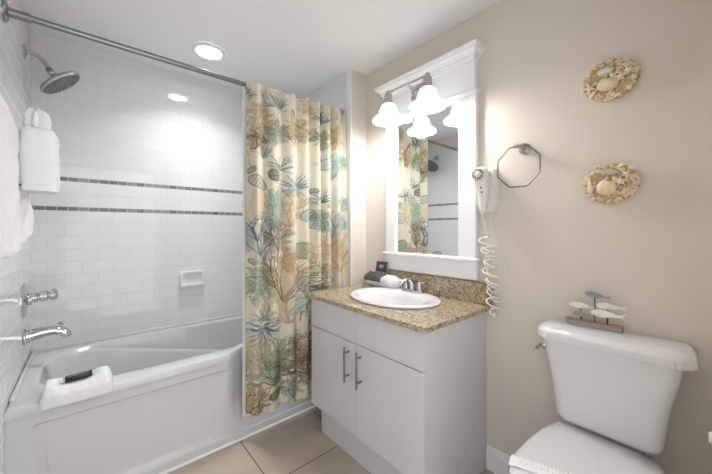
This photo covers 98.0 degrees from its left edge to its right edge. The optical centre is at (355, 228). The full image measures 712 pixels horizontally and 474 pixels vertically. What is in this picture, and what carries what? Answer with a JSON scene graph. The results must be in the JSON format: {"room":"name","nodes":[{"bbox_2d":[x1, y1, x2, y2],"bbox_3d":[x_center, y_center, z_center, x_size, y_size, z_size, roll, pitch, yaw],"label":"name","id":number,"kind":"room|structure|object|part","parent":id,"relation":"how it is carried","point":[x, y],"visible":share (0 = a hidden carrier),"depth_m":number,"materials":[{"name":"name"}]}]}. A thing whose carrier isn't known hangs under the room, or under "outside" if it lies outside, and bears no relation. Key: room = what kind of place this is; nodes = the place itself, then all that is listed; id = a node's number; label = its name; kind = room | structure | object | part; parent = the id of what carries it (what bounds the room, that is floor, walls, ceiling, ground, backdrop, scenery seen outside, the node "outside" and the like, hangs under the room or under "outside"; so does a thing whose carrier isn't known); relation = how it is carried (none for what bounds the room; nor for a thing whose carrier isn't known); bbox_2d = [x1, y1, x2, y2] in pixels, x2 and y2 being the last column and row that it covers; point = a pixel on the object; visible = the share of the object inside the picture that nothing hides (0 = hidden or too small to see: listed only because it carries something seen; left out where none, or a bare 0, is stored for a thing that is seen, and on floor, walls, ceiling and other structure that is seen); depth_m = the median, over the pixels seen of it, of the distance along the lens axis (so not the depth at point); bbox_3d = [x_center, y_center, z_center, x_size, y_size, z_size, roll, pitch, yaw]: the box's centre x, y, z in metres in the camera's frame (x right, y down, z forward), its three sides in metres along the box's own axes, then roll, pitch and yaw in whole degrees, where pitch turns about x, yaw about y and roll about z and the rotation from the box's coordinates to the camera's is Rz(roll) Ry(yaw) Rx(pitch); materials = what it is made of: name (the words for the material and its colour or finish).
{"room":"bathroom","nodes":[
{"label":"bathroom","id":0,"kind":"room"},
{"bbox_2d":[0,0,30,473],"bbox_3d":[-1.045,0.046,0.736,0.106,2.440,2.820,0,0,-41],"label":"wall","id":1,"kind":"structure","parent":0,"point":[15,71],"depth_m":1.42,"materials":[{"name":"white tile"}]},
{"bbox_2d":[21,282,58,317],"bbox_3d":[-1.687,0.371,1.662,0.133,0.184,0.184,0,0,-41],"label":"shower valve","id":2,"kind":"object","parent":1,"relation":"attached to","point":[27,298],"visible":1,"depth_m":1.63,"materials":[{"name":"silver metal"}]},
{"bbox_3d":[-1.726,0.371,1.628,0.030,0.184,0.184,0,0,-41],"label":"round plate","id":3,"kind":"part","parent":2,"relation":"part of","materials":[{"name":"silver metal"}]},
{"bbox_3d":[-1.680,0.358,1.668,0.115,0.065,0.062,0,0,-41],"label":"handle","id":4,"kind":"part","parent":2,"relation":"part of","materials":[{"name":"silver metal"}]},
{"bbox_2d":[23,321,71,344],"bbox_3d":[-1.668,0.557,1.678,0.195,0.097,0.080,0,0,-41],"label":"tub spout","id":5,"kind":"object","parent":1,"relation":"attached to","point":[29,335],"visible":1,"depth_m":1.66,"materials":[{"name":"silver metal"}]},
{"bbox_3d":[-1.668,0.566,1.678,0.195,0.079,0.072,0,0,-41],"label":"spout","id":6,"kind":"part","parent":5,"relation":"part of","materials":[{"name":"silver metal"}]},
{"bbox_2d":[23,44,79,93],"bbox_3d":[-1.655,-0.851,1.690,0.220,0.228,0.204,0,0,-41],"label":"shower fixture","id":7,"kind":"object","parent":1,"relation":"attached to","point":[59,82],"visible":1,"depth_m":1.67,"materials":[{"name":"silver metal"}]},
{"bbox_3d":[-1.696,-0.897,1.654,0.111,0.092,0.022,0,0,-41],"label":"shower arm","id":8,"kind":"part","parent":7,"relation":"part of","materials":[{"name":"silver metal"}]},
{"bbox_2d":[1,0,342,109],"bbox_3d":[-0.757,-0.871,1.793,1.711,0.084,0.084,0,0,-41],"label":"curtain rod","id":9,"kind":"object","parent":1,"relation":"attached to","point":[7,12],"visible":0.69,"depth_m":1.42,"materials":[{"name":"silver metal"}]},
{"bbox_3d":[-0.746,-0.871,1.803,1.642,0.028,0.028,0,0,-41],"label":"rod","id":10,"kind":"part","parent":9,"relation":"part of","materials":[{"name":"silver metal"}]},
{"bbox_2d":[242,86,310,419],"bbox_3d":[-0.405,0.141,2.087,0.718,2.010,0.013,0,0,-41],"label":"curtain liner","id":11,"kind":"object","parent":9,"relation":"hanging from","point":[244,415],"visible":0.05,"depth_m":1.86,"materials":[{"name":"white plastic"}]},
{"bbox_2d":[245,80,347,415],"bbox_3d":[-0.371,0.126,2.079,0.742,2.039,0.137,0,0,-41],"label":"shower curtain","id":12,"kind":"object","parent":9,"relation":"hanging from","point":[297,223],"visible":0.84,"depth_m":1.99,"materials":[{"name":"fabric"}]},
{"bbox_2d":[30,31,242,351],"bbox_3d":[-1.292,0.046,2.447,1.968,2.440,0.106,0,0,-41],"label":"wall","id":13,"kind":"structure","parent":0,"point":[151,157],"depth_m":2.16,"materials":[{"name":"tile"}]},
{"bbox_2d":[179,270,204,287],"bbox_3d":[-1.258,0.380,2.377,0.170,0.122,0.047,0,0,-41],"label":"soap dish","id":14,"kind":"object","parent":13,"relation":"attached to","point":[192,278],"visible":1,"depth_m":2.37,"materials":[{"name":"white ceramic"}]},
{"bbox_2d":[21,0,500,98],"bbox_3d":[-0.335,-1.199,1.414,2.068,0.050,2.920,0,0,-41],"label":"ceiling","id":15,"kind":"structure","parent":0,"point":[298,47],"depth_m":1.83,"materials":[{"name":"white paint"}]},
{"bbox_2d":[191,42,225,60],"bbox_3d":[-0.970,-1.166,2.043,0.208,0.016,0.208,0,0,-41],"label":"recessed light","id":16,"kind":"object","parent":15,"relation":"in","point":[205,50],"visible":1,"depth_m":2.02,"materials":[{"name":"white"}]},
{"bbox_2d":[168,407,493,473],"bbox_3d":[-0.335,1.291,1.414,2.068,0.050,2.920,0,0,-41],"label":"floor","id":17,"kind":"structure","parent":0,"point":[298,444],"depth_m":1.73,"materials":[{"name":"tile"}]},
{"bbox_2d":[4,312,313,473],"bbox_3d":[-1.018,0.990,2.094,1.710,0.553,0.784,0,0,-41],"label":"bathtub","id":18,"kind":"object","parent":17,"relation":"on","point":[175,399],"visible":0.65,"depth_m":1.65,"materials":[{"name":"white ceramic"}]},
{"bbox_2d":[39,366,113,409],"bbox_3d":[-1.285,0.713,1.436,0.248,0.104,0.179,0,0,-41],"label":"folded towel","id":19,"kind":"object","parent":18,"relation":"on","point":[55,393],"visible":0.9,"depth_m":1.38,"materials":[{"name":"white fabric"}]},
{"bbox_2d":[63,369,91,382],"bbox_3d":[-1.273,0.674,1.418,0.101,0.026,0.034,0,0,-41],"label":"case","id":20,"kind":"object","parent":19,"relation":"on","point":[77,376],"visible":1,"depth_m":1.41,"materials":[{"name":"black plastic"}]},
{"bbox_2d":[4,315,242,421],"bbox_3d":[-1.019,0.947,2.094,1.708,0.422,0.778,0,0,-41],"label":"basin","id":21,"kind":"object","parent":18,"relation":"in","point":[190,371],"depth_m":1.77,"materials":[{"name":"white ceramic"}]},
{"bbox_2d":[159,405,316,473],"bbox_3d":[-0.764,1.257,1.786,1.692,0.018,0.018,0,0,-41],"label":"trim","id":22,"kind":"structure","parent":18,"relation":"attached to","point":[172,469],"depth_m":1.81,"materials":[{"name":"white wood"}]},
{"bbox_2d":[312,299,486,473],"bbox_3d":[0.194,0.847,1.782,0.585,0.838,0.857,0,0,-41],"label":"vanity cabinet","id":23,"kind":"object","parent":17,"relation":"on","point":[396,399],"visible":0.75,"depth_m":1.51,"materials":[{"name":"grey laminate"}]},
{"bbox_3d":[-0.135,0.515,1.787,0.018,0.170,0.420,0,0,-41],"label":"drawer","id":24,"kind":"part","parent":23,"relation":"part of","materials":[{"name":"grey laminate"}]},
{"bbox_3d":[-0.135,0.846,1.787,0.018,0.484,0.420,0,0,-41],"label":"door","id":25,"kind":"part","parent":23,"relation":"part of","materials":[{"name":"grey laminate"}]},
{"bbox_3d":[-0.051,0.719,1.647,0.039,0.185,0.011,0,0,-41],"label":"bar handle","id":26,"kind":"part","parent":23,"relation":"part of","materials":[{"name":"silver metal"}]},
{"bbox_3d":[0.013,0.719,1.573,0.039,0.185,0.011,0,0,-41],"label":"bar handle","id":27,"kind":"part","parent":23,"relation":"part of","materials":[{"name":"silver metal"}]},
{"bbox_3d":[0.146,0.515,1.461,0.018,0.170,0.434,0,0,-41],"label":"drawer","id":28,"kind":"part","parent":23,"relation":"part of","materials":[{"name":"grey laminate"}]},
{"bbox_3d":[0.146,0.846,1.461,0.018,0.484,0.434,0,0,-41],"label":"door","id":29,"kind":"part","parent":23,"relation":"part of","materials":[{"name":"grey laminate"}]},
{"bbox_2d":[304,270,492,333],"bbox_3d":[0.196,0.357,1.792,0.568,0.142,0.942,0,0,-41],"label":"countertop","id":30,"kind":"structure","parent":23,"relation":"on","point":[461,300],"depth_m":1.66,"materials":[{"name":"beige stone"}]},
{"bbox_2d":[367,274,400,287],"bbox_3d":[0.188,0.355,2.127,0.100,0.094,0.304,0,0,-41],"label":"rolled towel","id":31,"kind":"object","parent":30,"relation":"on","point":[390,281],"visible":0.73,"depth_m":2.04,"materials":[{"name":"white fabric"}]},
{"bbox_2d":[364,271,387,281],"bbox_3d":[0.149,0.329,2.165,0.109,0.058,0.186,0,0,-41],"label":"cloth","id":32,"kind":"object","parent":31,"relation":"on","point":[372,276],"visible":0.97,"depth_m":2.14,"materials":[{"name":"grey fabric"}]},
{"bbox_2d":[375,261,387,272],"bbox_3d":[0.177,0.263,2.160,0.016,0.071,0.104,0,0,-41],"label":"printed card","id":33,"kind":"object","parent":32,"relation":"on","point":[381,266],"visible":1,"depth_m":2.16,"materials":[{"name":"grey"}]},
{"bbox_2d":[350,287,440,309],"bbox_3d":[0.216,0.452,1.808,0.444,0.132,0.580,0,0,-41],"label":"sink","id":34,"kind":"object","parent":30,"relation":"in","point":[385,297],"visible":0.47,"depth_m":1.88,"materials":[{"name":"white ceramic"}]},
{"bbox_2d":[398,275,425,293],"bbox_3d":[0.345,0.340,1.917,0.160,0.100,0.160,0,0,5],"label":"faucet","id":35,"kind":"object","parent":30,"relation":"on","point":[404,282],"visible":1,"depth_m":1.89,"materials":[{"name":"silver metal"}]},
{"bbox_3d":[0.314,0.337,1.893,0.139,0.082,0.038,0,0,-41],"label":"spout","id":36,"kind":"part","parent":35,"relation":"part of","materials":[{"name":"silver metal"}]},
{"bbox_3d":[0.353,0.381,1.926,0.056,0.018,0.160,0,0,-41],"label":"plate","id":37,"kind":"part","parent":35,"relation":"part of","materials":[{"name":"silver metal"}]},
{"bbox_3d":[0.489,1.178,1.483,0.528,0.176,0.018,0,0,-41],"label":"panel","id":38,"kind":"part","parent":23,"relation":"part of","materials":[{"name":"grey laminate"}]},
{"bbox_2d":[509,318,698,473],"bbox_3d":[0.774,0.832,1.016,0.690,0.868,0.459,0,0,-41],"label":"toilet","id":39,"kind":"object","parent":17,"relation":"on","point":[619,391],"visible":0.98,"depth_m":1.09,"materials":[{"name":"white ceramic"}]},
{"bbox_2d":[508,454,571,473],"bbox_3d":[0.692,0.797,0.940,0.410,0.046,0.068,0,0,31],"label":"band","id":40,"kind":"object","parent":39,"relation":"on","point":[536,467],"visible":0.99,"depth_m":1.01,"materials":[{"name":"white paper"}]},
{"bbox_3d":[0.769,0.492,1.294,0.068,0.026,0.027,0,0,-41],"label":"flush lever","id":41,"kind":"part","parent":39,"relation":"part of","materials":[{"name":"silver metal"}]},
{"bbox_3d":[0.716,0.793,0.971,0.543,0.032,0.384,0,0,-41],"label":"seat lid","id":42,"kind":"part","parent":39,"relation":"part of","materials":[{"name":"white ceramic"}]},
{"bbox_2d":[566,291,626,333],"bbox_3d":[0.965,0.326,1.251,0.034,0.144,0.194,0,0,-41],"label":"fish sculpture","id":43,"kind":"object","parent":39,"relation":"on","point":[606,326],"visible":1,"depth_m":1.24,"materials":[{"name":"grey paint"}]},
{"bbox_3d":[0.958,0.605,1.180,0.163,0.322,0.406,0,0,-41],"label":"tank","id":44,"kind":"part","parent":39,"relation":"part of","materials":[{"name":"white ceramic"}]},
{"bbox_3d":[0.961,0.422,1.177,0.196,0.048,0.459,0,0,-41],"label":"tank lid","id":45,"kind":"part","parent":39,"relation":"part of","materials":[{"name":"white ceramic"}]},
{"bbox_2d":[302,69,365,285],"bbox_3d":[-0.277,0.046,2.660,0.152,2.440,0.910,0,0,-41],"label":"wall partition","id":46,"kind":"structure","parent":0,"point":[347,92],"depth_m":2.32,"materials":[{"name":"beige paint"}]},
{"bbox_2d":[366,0,711,473],"bbox_3d":[0.410,0.046,2.057,0.100,2.440,2.920,0,0,-41],"label":"wall","id":47,"kind":"structure","parent":0,"point":[650,250],"depth_m":1.33,"materials":[{"name":"beige paint"}]},
{"bbox_2d":[374,39,485,279],"bbox_3d":[0.409,-0.349,1.900,0.104,1.251,0.749,0,0,-41],"label":"framed mirror","id":48,"kind":"object","parent":47,"relation":"attached to","point":[432,211],"visible":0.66,"depth_m":1.85,"materials":[{"name":"white mirror"}]},
{"bbox_2d":[372,72,445,126],"bbox_3d":[0.317,-0.786,1.841,0.247,0.229,0.497,0,0,-41],"label":"vanity light","id":49,"kind":"object","parent":48,"relation":"attached to","point":[425,99],"visible":1,"depth_m":1.80,"materials":[{"name":"white glass"}]},
{"bbox_3d":[0.203,-0.727,1.938,0.202,0.110,0.202,0,0,-41],"label":"lamp shade","id":50,"kind":"part","parent":49,"relation":"part of","materials":[{"name":"white glass"}]},
{"bbox_3d":[0.337,-0.840,1.879,0.128,0.040,0.041,0,0,-41],"label":"arm","id":51,"kind":"part","parent":49,"relation":"part of","materials":[{"name":"silver metal"}]},
{"bbox_3d":[0.390,-0.839,1.927,0.024,0.124,0.124,0,0,-41],"label":"wall plate","id":52,"kind":"part","parent":49,"relation":"part of","materials":[{"name":"silver metal"}]},
{"bbox_3d":[0.396,-0.727,1.715,0.202,0.110,0.202,0,0,-41],"label":"lamp shade","id":53,"kind":"part","parent":49,"relation":"part of","materials":[{"name":"white glass"}]},
{"bbox_2d":[397,103,457,255],"bbox_3d":[0.435,-0.279,1.933,0.008,0.890,0.478,0,0,-41],"label":"mirror glass","id":54,"kind":"object","parent":48,"relation":"on","point":[427,144],"depth_m":1.91,"materials":[{"name":"silver"}]},
{"bbox_3d":[0.409,-0.939,1.900,0.104,0.073,0.749,0,0,-41],"label":"crown","id":55,"kind":"part","parent":48,"relation":"part of","materials":[{"name":"white wood"}]},
{"bbox_3d":[0.436,-0.239,1.923,0.034,1.030,0.667,0,0,-41],"label":"frame","id":56,"kind":"part","parent":48,"relation":"part of","materials":[{"name":"white wood"}]},
{"bbox_3d":[0.429,-0.745,1.918,0.052,0.030,0.691,0,0,-41],"label":"bead moulding","id":57,"kind":"part","parent":48,"relation":"part of","materials":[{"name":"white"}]},
{"bbox_2d":[387,270,492,305],"bbox_3d":[0.469,0.345,1.895,0.020,0.118,0.742,0,0,-41],"label":"backsplash","id":58,"kind":"structure","parent":47,"relation":"attached to","point":[475,292],"depth_m":1.79,"materials":[{"name":"stone"}]},
{"bbox_2d":[471,167,511,317],"bbox_3d":[0.680,0.066,1.567,0.129,0.770,0.168,0,0,-41],"label":"hair dryer","id":59,"kind":"object","parent":47,"relation":"attached to","point":[486,181],"visible":1,"depth_m":1.57,"materials":[{"name":"white plastic"}]},
{"bbox_3d":[0.680,0.188,1.587,0.055,0.526,0.107,0,0,-41],"label":"coiled cord","id":60,"kind":"part","parent":59,"relation":"part of","materials":[{"name":"white plastic"}]},
{"bbox_3d":[0.737,0.145,1.577,0.108,0.459,0.028,0,0,34],"label":"power cord","id":61,"kind":"part","parent":59,"relation":"part of","materials":[{"name":"white plastic"}]},
{"bbox_2d":[486,444,510,473],"bbox_3d":[0.968,1.204,1.323,0.014,0.124,0.840,0,0,-41],"label":"baseboard","id":62,"kind":"structure","parent":47,"relation":"attached to","point":[497,461],"depth_m":1.59,"materials":[{"name":"white wood"}]},
{"bbox_2d":[497,143,540,187],"bbox_3d":[0.790,-0.308,1.494,0.059,0.216,0.199,0,0,-41],"label":"towel ring","id":63,"kind":"object","parent":47,"relation":"attached to","point":[524,148],"visible":1,"depth_m":1.48,"materials":[{"name":"silver metal"}]},
{"bbox_2d":[580,163,640,203],"bbox_3d":[1.015,-0.184,1.244,0.044,0.166,0.194,0,0,-41],"label":"plaque","id":64,"kind":"object","parent":47,"relation":"attached to","point":[607,183],"visible":1,"depth_m":1.23,"materials":[{"name":"beige plastic"}]},
{"bbox_2d":[581,55,640,101],"bbox_3d":[1.017,-0.601,1.244,0.042,0.174,0.188,0,0,-41],"label":"plaque","id":65,"kind":"object","parent":47,"relation":"attached to","point":[612,78],"visible":1,"depth_m":1.23,"materials":[{"name":"beige plastic"}]},
{"bbox_3d":[0.576,0.046,0.358,1.868,2.440,0.110,0,0,-41],"label":"wall","id":66,"kind":"structure","parent":0,"visible":0},
{"bbox_2d":[709,432,711,443],"bbox_3d":[0.946,0.576,0.791,0.186,0.052,0.061,0,0,-41],"label":"toilet roll holder","id":67,"kind":"object","parent":66,"relation":"attached to","point":[710,433],"visible":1,"depth_m":0.85,"materials":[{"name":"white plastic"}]},
{"bbox_3d":[-0.875,-0.349,0.671,0.079,0.035,0.736,0,0,-41],"label":"towel bar","id":68,"kind":"object","parent":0,"visible":0},
{"bbox_2d":[0,94,33,261],"bbox_3d":[-0.904,-0.144,0.771,0.091,0.461,0.635,0,0,-41],"label":"bath towel","id":69,"kind":"object","parent":68,"relation":"hanging from","point":[16,211],"visible":0.85,"depth_m":0.80,"materials":[{"name":"white fabric"}]},
{"bbox_2d":[18,126,60,194],"bbox_3d":[-1.007,-0.214,0.987,0.098,0.198,0.134,0,0,-41],"label":"hand towel","id":70,"kind":"object","parent":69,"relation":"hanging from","point":[38,156],"visible":0.95,"depth_m":0.94,"materials":[{"name":"white fabric"}]},
{"bbox_2d":[23,107,51,129],"bbox_3d":[-1.011,-0.338,0.983,0.064,0.088,0.075,0,0,-41],"label":"washcloth","id":71,"kind":"object","parent":70,"relation":"on","point":[38,118],"visible":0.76,"depth_m":0.97,"materials":[{"name":"white fabric"}]}
]}

